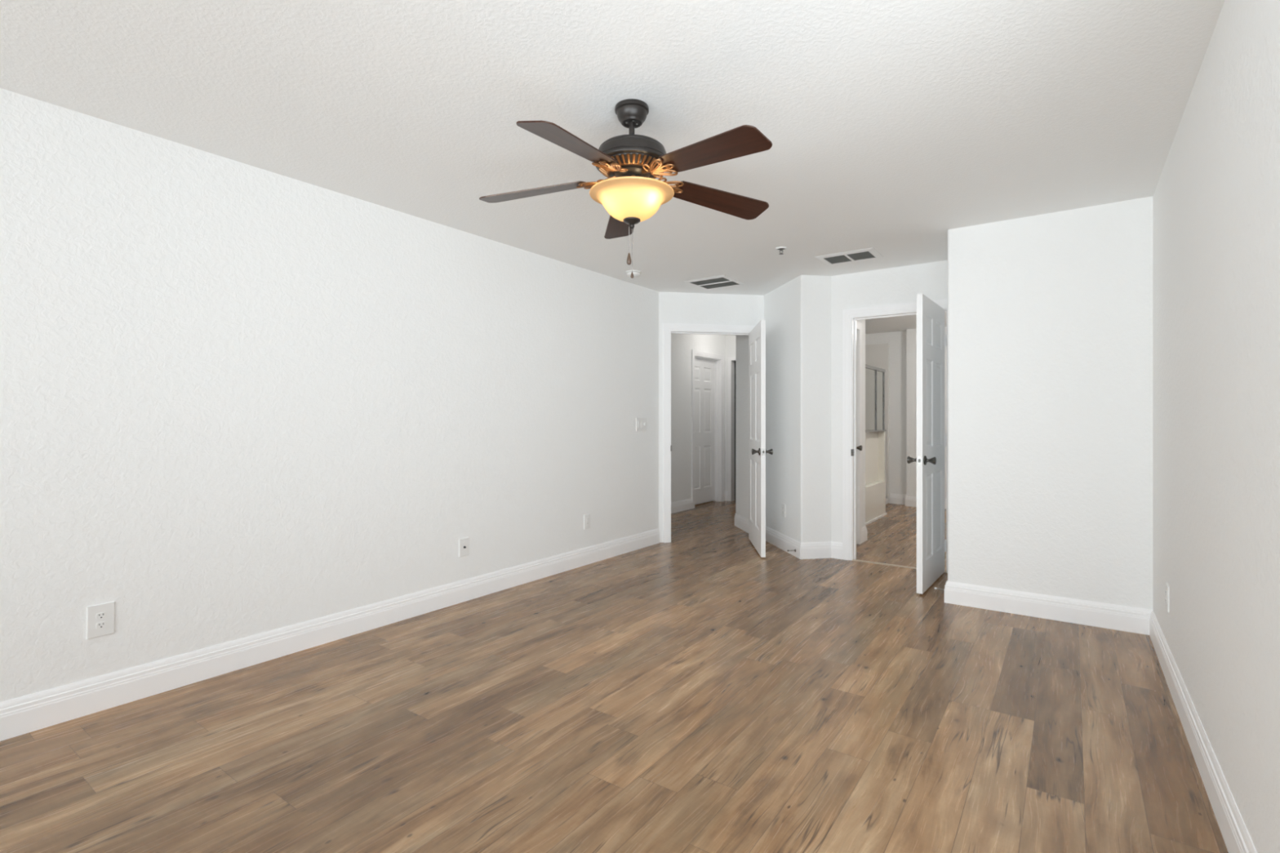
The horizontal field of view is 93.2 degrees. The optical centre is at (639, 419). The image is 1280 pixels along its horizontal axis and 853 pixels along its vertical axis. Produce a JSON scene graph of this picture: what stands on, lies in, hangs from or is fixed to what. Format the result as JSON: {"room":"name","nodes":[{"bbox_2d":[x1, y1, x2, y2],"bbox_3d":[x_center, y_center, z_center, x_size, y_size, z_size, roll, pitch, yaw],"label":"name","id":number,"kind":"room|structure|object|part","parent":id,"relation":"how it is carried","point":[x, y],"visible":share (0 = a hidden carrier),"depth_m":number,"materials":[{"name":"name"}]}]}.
{"room":"empty bedroom","nodes":[
{"label":"empty bedroom","id":0,"kind":"room"},
{"bbox_2d":[0,88,658,702],"bbox_3d":[-2.248,-0.020,2.574,0.115,2.440,8.387,0,0,35],"label":"wall","id":1,"kind":"structure","parent":0,"point":[238,400],"depth_m":3.00,"materials":[{"name":"white paint"}]},
{"bbox_2d":[86,601,114,639],"bbox_3d":[-2.225,0.830,2.500,0.010,0.133,0.088,0,0,35],"label":"wall outlet","id":2,"kind":"object","parent":1,"relation":"attached to","point":[100,617],"visible":1,"depth_m":2.50,"materials":[{"name":"white plastic"}]},
{"bbox_2d":[96,621,106,628],"bbox_3d":[-2.223,0.850,2.499,0.003,0.025,0.033,0,0,35],"label":"receptacle","id":3,"kind":"object","parent":2,"relation":"attached to","point":[100,624],"depth_m":2.50,"materials":[{"name":"white plastic"}]},
{"bbox_2d":[96,612,106,619],"bbox_3d":[-2.223,0.810,2.499,0.003,0.025,0.033,0,0,35],"label":"receptacle","id":4,"kind":"object","parent":2,"relation":"attached to","point":[100,615],"depth_m":2.50,"materials":[{"name":"white plastic"}]},
{"bbox_2d":[0,528,659,741],"bbox_3d":[-2.222,1.130,2.498,0.016,0.140,8.294,0,0,35],"label":"baseboard","id":5,"kind":"structure","parent":1,"relation":"attached to","point":[22,715],"depth_m":2.98,"materials":[{"name":"white paint"}]},
{"bbox_2d":[458,537,469,556],"bbox_3d":[-1.157,0.844,3.995,0.018,0.118,0.078,0,0,35],"label":"cable jack","id":6,"kind":"object","parent":1,"relation":"attached to","point":[464,543],"visible":1,"depth_m":3.99,"materials":[{"name":"white plastic"}]},
{"bbox_2d":[583,513,590,529],"bbox_3d":[-0.436,0.848,5.014,0.010,0.120,0.076,0,0,35],"label":"wall outlet","id":7,"kind":"object","parent":1,"relation":"attached to","point":[587,517],"visible":1,"depth_m":5.00,"materials":[{"name":"white plastic"}]},
{"bbox_2d":[586,517,588,525],"bbox_3d":[-0.434,0.848,5.012,0.003,0.067,0.033,0,0,35],"label":"receptacle","id":8,"kind":"object","parent":7,"relation":"attached to","point":[587,518],"depth_m":5.01,"materials":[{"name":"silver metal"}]},
{"bbox_2d":[635,417,646,431],"bbox_3d":[0.019,0.050,5.644,0.021,0.125,0.165,0,0,35],"label":"light switch","id":9,"kind":"object","parent":1,"relation":"attached to","point":[641,423],"visible":1,"depth_m":5.64,"materials":[{"name":"white plastic"}]},
{"bbox_2d":[0,0,1224,333],"bbox_3d":[0.220,-1.290,3.802,5.550,0.100,13.550,0,0,35],"label":"ceiling","id":10,"kind":"structure","parent":0,"point":[892,126],"depth_m":2.34,"materials":[{"name":"white paint"}]},
{"bbox_2d":[479,98,772,278],"bbox_3d":[-0.037,-0.902,2.377,1.220,0.676,1.204,0,0,35],"label":"ceiling fan","id":11,"kind":"object","parent":10,"relation":"hanging from","point":[631,194],"visible":1,"depth_m":2.31,"materials":[{"name":"brown wood"}]},
{"bbox_3d":[-0.432,-0.932,2.488,0.448,0.006,0.147,-5,11,11],"label":"blade","id":12,"kind":"part","parent":11,"relation":"part of","materials":[{"name":"brown wood"}]},
{"bbox_3d":[-0.230,-0.932,2.054,0.147,0.006,0.448,13,11,27],"label":"blade","id":13,"kind":"part","parent":11,"relation":"part of","materials":[{"name":"brown wood"}]},
{"bbox_3d":[-0.083,-0.932,2.815,0.147,0.006,0.448,-12,-3,-8],"label":"blade","id":14,"kind":"part","parent":11,"relation":"part of","materials":[{"name":"brown wood"}]},
{"bbox_3d":[-0.041,-0.718,2.410,0.009,0.110,0.003,0,0,-1],"label":"pull chain","id":15,"kind":"part","parent":11,"relation":"part of","materials":[{"name":"silver metal"}]},
{"bbox_3d":[-0.033,-0.846,2.410,0.337,0.108,0.337,0,0,35],"label":"lamp shade","id":16,"kind":"part","parent":11,"relation":"part of","materials":[{"name":"orange glass"}]},
{"bbox_3d":[-0.031,-0.679,2.410,0.004,0.185,0.003,0,0,35],"label":"pull chain","id":17,"kind":"part","parent":11,"relation":"part of","materials":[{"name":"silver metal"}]},
{"bbox_3d":[0.246,-0.932,2.113,0.147,0.006,0.448,16,-6,-43],"label":"blade","id":18,"kind":"part","parent":11,"relation":"part of","materials":[{"name":"brown wood"}]},
{"bbox_3d":[0.337,-0.932,2.583,0.448,0.006,0.147,5,-14,-25],"label":"blade","id":19,"kind":"part","parent":11,"relation":"part of","materials":[{"name":"brown wood"}]},
{"bbox_2d":[625,270,641,277],"bbox_3d":[-0.054,-1.222,5.107,0.134,0.036,0.134,0,0,35],"label":"smoke detector","id":20,"kind":"object","parent":10,"relation":"attached to","point":[636,273],"visible":0.87,"depth_m":5.07,"materials":[{"name":"white plastic"}]},
{"bbox_2d":[684,275,744,289],"bbox_3d":[0.680,-1.234,5.494,0.401,0.011,0.404,0,0,35],"label":"ceiling vent","id":21,"kind":"object","parent":10,"relation":"in","point":[723,281],"visible":1,"depth_m":5.46,"materials":[{"name":"white plastic"}]},
{"bbox_2d":[775,246,786,254],"bbox_3d":[1.024,-1.218,4.392,0.080,0.044,0.080,0,0,35],"label":"sprinkler","id":22,"kind":"object","parent":10,"relation":"attached to","point":[780,248],"visible":1,"depth_m":4.38,"materials":[{"name":"white plastic"}]},
{"bbox_2d":[815,247,883,265],"bbox_3d":[1.599,-1.234,4.622,0.425,0.011,0.305,0,0,35],"label":"ceiling vent","id":23,"kind":"object","parent":10,"relation":"in","point":[868,253],"visible":1,"depth_m":4.59,"materials":[{"name":"white plastic"}]},
{"bbox_2d":[0,494,1228,852],"bbox_3d":[0.220,1.250,3.802,5.550,0.100,13.550,0,0,35],"label":"floor","id":24,"kind":"structure","parent":0,"point":[697,691],"depth_m":2.35,"materials":[{"name":"brown wood"}]},
{"bbox_2d":[865,364,887,525],"bbox_3d":[2.177,0.287,7.178,1.004,1.825,1.810,0,0,35],"label":"shower stall","id":25,"kind":"object","parent":24,"relation":"on","point":[875,482],"visible":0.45,"depth_m":7.32,"materials":[{"name":"white"}]},
{"bbox_3d":[2.558,-0.228,6.909,0.008,0.724,1.745,0,0,35],"label":"glass panel","id":26,"kind":"part","parent":25,"relation":"part of","materials":[{"name":"white"}]},
{"bbox_3d":[2.556,-0.608,6.908,0.038,0.035,1.780,0,0,35],"label":"rail","id":27,"kind":"part","parent":25,"relation":"part of","materials":[{"name":"silver metal"}]},
{"bbox_3d":[2.487,0.142,6.960,0.231,0.015,1.785,0,0,35],"label":"cap rail","id":28,"kind":"part","parent":25,"relation":"part of","materials":[{"name":"silver metal"}]},
{"bbox_3d":[2.850,-0.228,7.320,0.024,0.725,0.022,0,0,35],"label":"post","id":29,"kind":"part","parent":25,"relation":"part of","materials":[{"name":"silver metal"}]},
{"bbox_3d":[3.064,-0.228,7.620,0.024,0.725,0.022,0,0,35],"label":"post","id":30,"kind":"part","parent":25,"relation":"part of","materials":[{"name":"silver metal"}]},
{"bbox_2d":[852,559,946,573],"bbox_3d":[2.103,1.196,4.941,0.722,0.007,0.034,0,0,35],"label":"threshold","id":31,"kind":"object","parent":24,"relation":"on","point":[856,560],"visible":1,"depth_m":4.98,"materials":[{"name":"beige wood"}]},
{"bbox_2d":[671,333,725,504],"bbox_3d":[0.091,-0.020,7.545,0.300,2.440,3.600,0,0,35],"label":"wall","id":32,"kind":"structure","parent":0,"point":[682,344],"depth_m":7.98,"materials":[{"name":"white paint"}]},
{"bbox_2d":[671,497,692,513],"bbox_3d":[-0.063,1.130,7.055,0.016,0.140,2.622,0,0,35],"label":"baseboard","id":33,"kind":"structure","parent":32,"relation":"attached to","point":[684,504],"depth_m":7.90,"materials":[{"name":"white paint"}]},
{"bbox_2d":[694,357,715,504],"bbox_3d":[0.865,0.162,8.565,0.033,2.033,0.754,0,0,35],"label":"door","id":34,"kind":"structure","parent":32,"relation":"in","point":[704,370],"depth_m":8.63,"materials":[{"name":"white paint"}]},
{"bbox_2d":[691,349,724,508],"bbox_3d":[0.910,0.132,8.533,0.147,2.136,0.916,0,0,35],"label":"door frame","id":35,"kind":"structure","parent":32,"relation":"attached to","point":[718,358],"depth_m":8.82,"materials":[{"name":"white paint"}]},
{"bbox_2d":[724,491,728,501],"bbox_3d":[1.260,1.130,8.884,0.050,0.140,0.062,0,0,35],"label":"baseboard","id":36,"kind":"structure","parent":32,"relation":"attached to","point":[726,493],"depth_m":8.89,"materials":[{"name":"white paint"}]},
{"bbox_2d":[658,291,764,542],"bbox_3d":[0.702,-0.020,6.037,1.072,2.440,0.115,0,0,-10],"label":"wall","id":37,"kind":"structure","parent":0,"point":[673,307],"depth_m":5.95,"materials":[{"name":"white paint"}]},
{"bbox_2d":[663,323,755,542],"bbox_3d":[0.709,0.133,6.038,0.994,2.134,0.149,0,0,-10],"label":"door frame","id":38,"kind":"structure","parent":37,"relation":"attached to","point":[668,328],"depth_m":5.90,"materials":[{"name":"white paint"}]},
{"bbox_2d":[748,320,773,557],"bbox_3d":[1.082,0.168,5.625,0.181,2.041,0.848,0,0,3],"label":"door","id":39,"kind":"structure","parent":37,"relation":"in","point":[757,451],"depth_m":5.45,"materials":[{"name":"white paint"}]},
{"bbox_3d":[1.009,0.283,5.276,0.072,0.065,0.065,0,0,3],"label":"knob","id":40,"kind":"part","parent":39,"relation":"part of","materials":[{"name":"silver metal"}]},
{"bbox_3d":[1.119,0.283,5.270,0.072,0.065,0.065,0,0,3],"label":"knob","id":41,"kind":"part","parent":39,"relation":"part of","materials":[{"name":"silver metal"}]},
{"bbox_2d":[725,334,735,501],"bbox_3d":[1.633,-0.020,8.719,1.450,2.440,0.100,0,0,35],"label":"wall","id":42,"kind":"structure","parent":0,"point":[730,339],"depth_m":8.90,"materials":[{"name":"white paint"}]},
{"bbox_2d":[728,356,735,501],"bbox_3d":[1.659,0.146,8.629,0.902,2.108,0.015,0,0,35],"label":"door frame","id":43,"kind":"structure","parent":42,"relation":"attached to","point":[731,358],"depth_m":8.86,"materials":[{"name":"white paint"}]},
{"bbox_2d":[734,335,736,513],"bbox_3d":[1.575,-0.020,8.637,1.450,2.440,3.500,0,0,35],"label":"wall","id":44,"kind":"structure","parent":0,"point":[735,335],"depth_m":6.84,"materials":[{"name":"white paint"}]},
{"bbox_2d":[734,513,748,533],"bbox_3d":[1.182,1.130,6.780,0.255,0.140,1.190,0,0,12],"label":"baseboard","id":45,"kind":"structure","parent":44,"relation":"attached to","point":[740,522],"depth_m":6.59,"materials":[{"name":"white paint"}]},
{"bbox_2d":[736,275,831,542],"bbox_3d":[1.318,-0.020,5.967,1.382,2.440,1.148,0,0,35],"label":"wall","id":46,"kind":"structure","parent":0,"point":[797,313],"depth_m":5.32,"materials":[{"name":"white paint"}]},
{"bbox_2d":[782,503,785,517],"bbox_3d":[1.319,0.838,5.571,0.010,0.120,0.076,0,0,-10],"label":"wall outlet","id":47,"kind":"object","parent":46,"relation":"attached to","point":[783,504],"visible":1,"depth_m":5.56,"materials":[{"name":"white plastic"}]},
{"bbox_2d":[765,525,842,559],"bbox_3d":[1.350,1.130,5.552,0.323,0.140,1.029,0,0,-30],"label":"baseboard","id":48,"kind":"structure","parent":46,"relation":"attached to","point":[828,549],"depth_m":5.23,"materials":[{"name":"white paint"}]},
{"bbox_2d":[856,320,865,544],"bbox_3d":[1.948,-0.020,5.705,0.110,2.440,0.845,0,0,35],"label":"wall","id":49,"kind":"structure","parent":0,"point":[863,322],"depth_m":5.93,"materials":[{"name":"white paint"}]},
{"bbox_2d":[856,320,862,544],"bbox_3d":[1.960,0.136,5.612,0.015,2.128,0.638,0,0,35],"label":"door frame","id":50,"kind":"structure","parent":49,"relation":"attached to","point":[859,326],"depth_m":5.81,"materials":[{"name":"white paint"}]},
{"bbox_2d":[856,444,862,450],"bbox_3d":[1.938,0.160,5.598,0.106,2.037,0.524,0,0,35],"label":"door","id":51,"kind":"structure","parent":49,"relation":"in","point":[860,447],"depth_m":5.73,"materials":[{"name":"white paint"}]},
{"bbox_2d":[862,525,867,542],"bbox_3d":[2.112,1.130,6.011,0.231,0.140,0.188,0,0,35],"label":"baseboard","id":52,"kind":"structure","parent":49,"relation":"attached to","point":[864,533],"depth_m":5.95,"materials":[{"name":"white paint"}]},
{"bbox_2d":[831,260,947,542],"bbox_3d":[2.626,-0.020,4.634,2.295,2.440,0.115,0,0,35],"label":"wall","id":53,"kind":"structure","parent":0,"point":[897,285],"depth_m":5.15,"materials":[{"name":"white paint"}]},
{"bbox_2d":[842,298,947,573],"bbox_3d":[2.134,0.132,4.984,0.878,2.136,0.149,0,0,35],"label":"door frame","id":54,"kind":"structure","parent":53,"relation":"attached to","point":[850,317],"depth_m":5.15,"materials":[{"name":"white paint"}]},
{"bbox_3d":[1.809,0.283,5.157,0.012,0.057,0.048,0,0,35],"label":"strike plate","id":55,"kind":"part","parent":54,"relation":"part of","materials":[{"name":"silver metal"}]},
{"bbox_2d":[906,293,946,594],"bbox_3d":[2.134,0.168,4.431,0.181,2.041,0.785,0,0,37],"label":"door","id":56,"kind":"structure","parent":53,"relation":"in","point":[931,340],"depth_m":4.31,"materials":[{"name":"white paint"}]},
{"bbox_3d":[1.897,0.283,4.208,0.072,0.065,0.065,0,0,37],"label":"knob","id":57,"kind":"part","parent":56,"relation":"part of","materials":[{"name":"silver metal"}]},
{"bbox_3d":[1.903,0.282,4.125,0.025,0.057,0.002,0,0,37],"label":"latch plate","id":58,"kind":"part","parent":56,"relation":"part of","materials":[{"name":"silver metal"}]},
{"bbox_3d":[1.984,0.283,4.142,0.072,0.065,0.065,0,0,37],"label":"knob","id":59,"kind":"part","parent":56,"relation":"part of","materials":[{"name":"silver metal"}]},
{"bbox_2d":[865,326,946,503],"bbox_3d":[4.284,-0.020,8.090,3.600,2.440,0.250,0,0,35],"label":"wall","id":60,"kind":"structure","parent":0,"point":[902,344],"depth_m":8.53,"materials":[{"name":"white paint"}]},
{"bbox_2d":[865,343,888,504],"bbox_3d":[2.931,0.060,8.438,0.770,2.280,1.049,0,0,35],"label":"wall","id":61,"kind":"structure","parent":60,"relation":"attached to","point":[876,355],"depth_m":8.64,"materials":[{"name":"white paint"}]},
{"bbox_2d":[889,493,946,509],"bbox_3d":[4.617,1.130,7.782,2.700,0.140,0.166,0,0,35],"label":"baseboard","id":62,"kind":"structure","parent":60,"relation":"attached to","point":[898,499],"depth_m":8.51,"materials":[{"name":"white paint"}]},
{"bbox_2d":[947,196,1152,609],"bbox_3d":[2.676,-0.020,4.010,1.031,2.440,0.842,0,0,35],"label":"wall","id":63,"kind":"structure","parent":0,"point":[1050,315],"depth_m":3.64,"materials":[{"name":"white paint"}]},
{"bbox_2d":[944,580,1152,635],"bbox_3d":[2.660,1.130,4.000,1.047,0.140,0.838,0,0,35],"label":"baseboard","id":64,"kind":"structure","parent":63,"relation":"attached to","point":[1107,615],"depth_m":3.63,"materials":[{"name":"white paint"}]},
{"bbox_2d":[1152,0,1279,852],"bbox_3d":[0.882,-0.020,0.501,0.115,2.440,8.640,0,0,35],"label":"wall","id":65,"kind":"structure","parent":0,"point":[1216,196],"depth_m":1.77,"materials":[{"name":"white paint"}]},
{"bbox_2d":[1165,582,1168,612],"bbox_3d":[2.470,0.835,2.839,0.010,0.120,0.076,0,0,35],"label":"wall outlet","id":66,"kind":"object","parent":65,"relation":"attached to","point":[1166,584],"visible":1,"depth_m":2.83,"materials":[{"name":"white plastic"}]},
{"bbox_2d":[1149,610,1257,852],"bbox_3d":[0.581,1.130,0.190,0.016,0.140,7.782,0,0,35],"label":"baseboard","id":67,"kind":"structure","parent":65,"relation":"attached to","point":[1236,836],"depth_m":1.99,"materials":[{"name":"white paint"}]}
]}

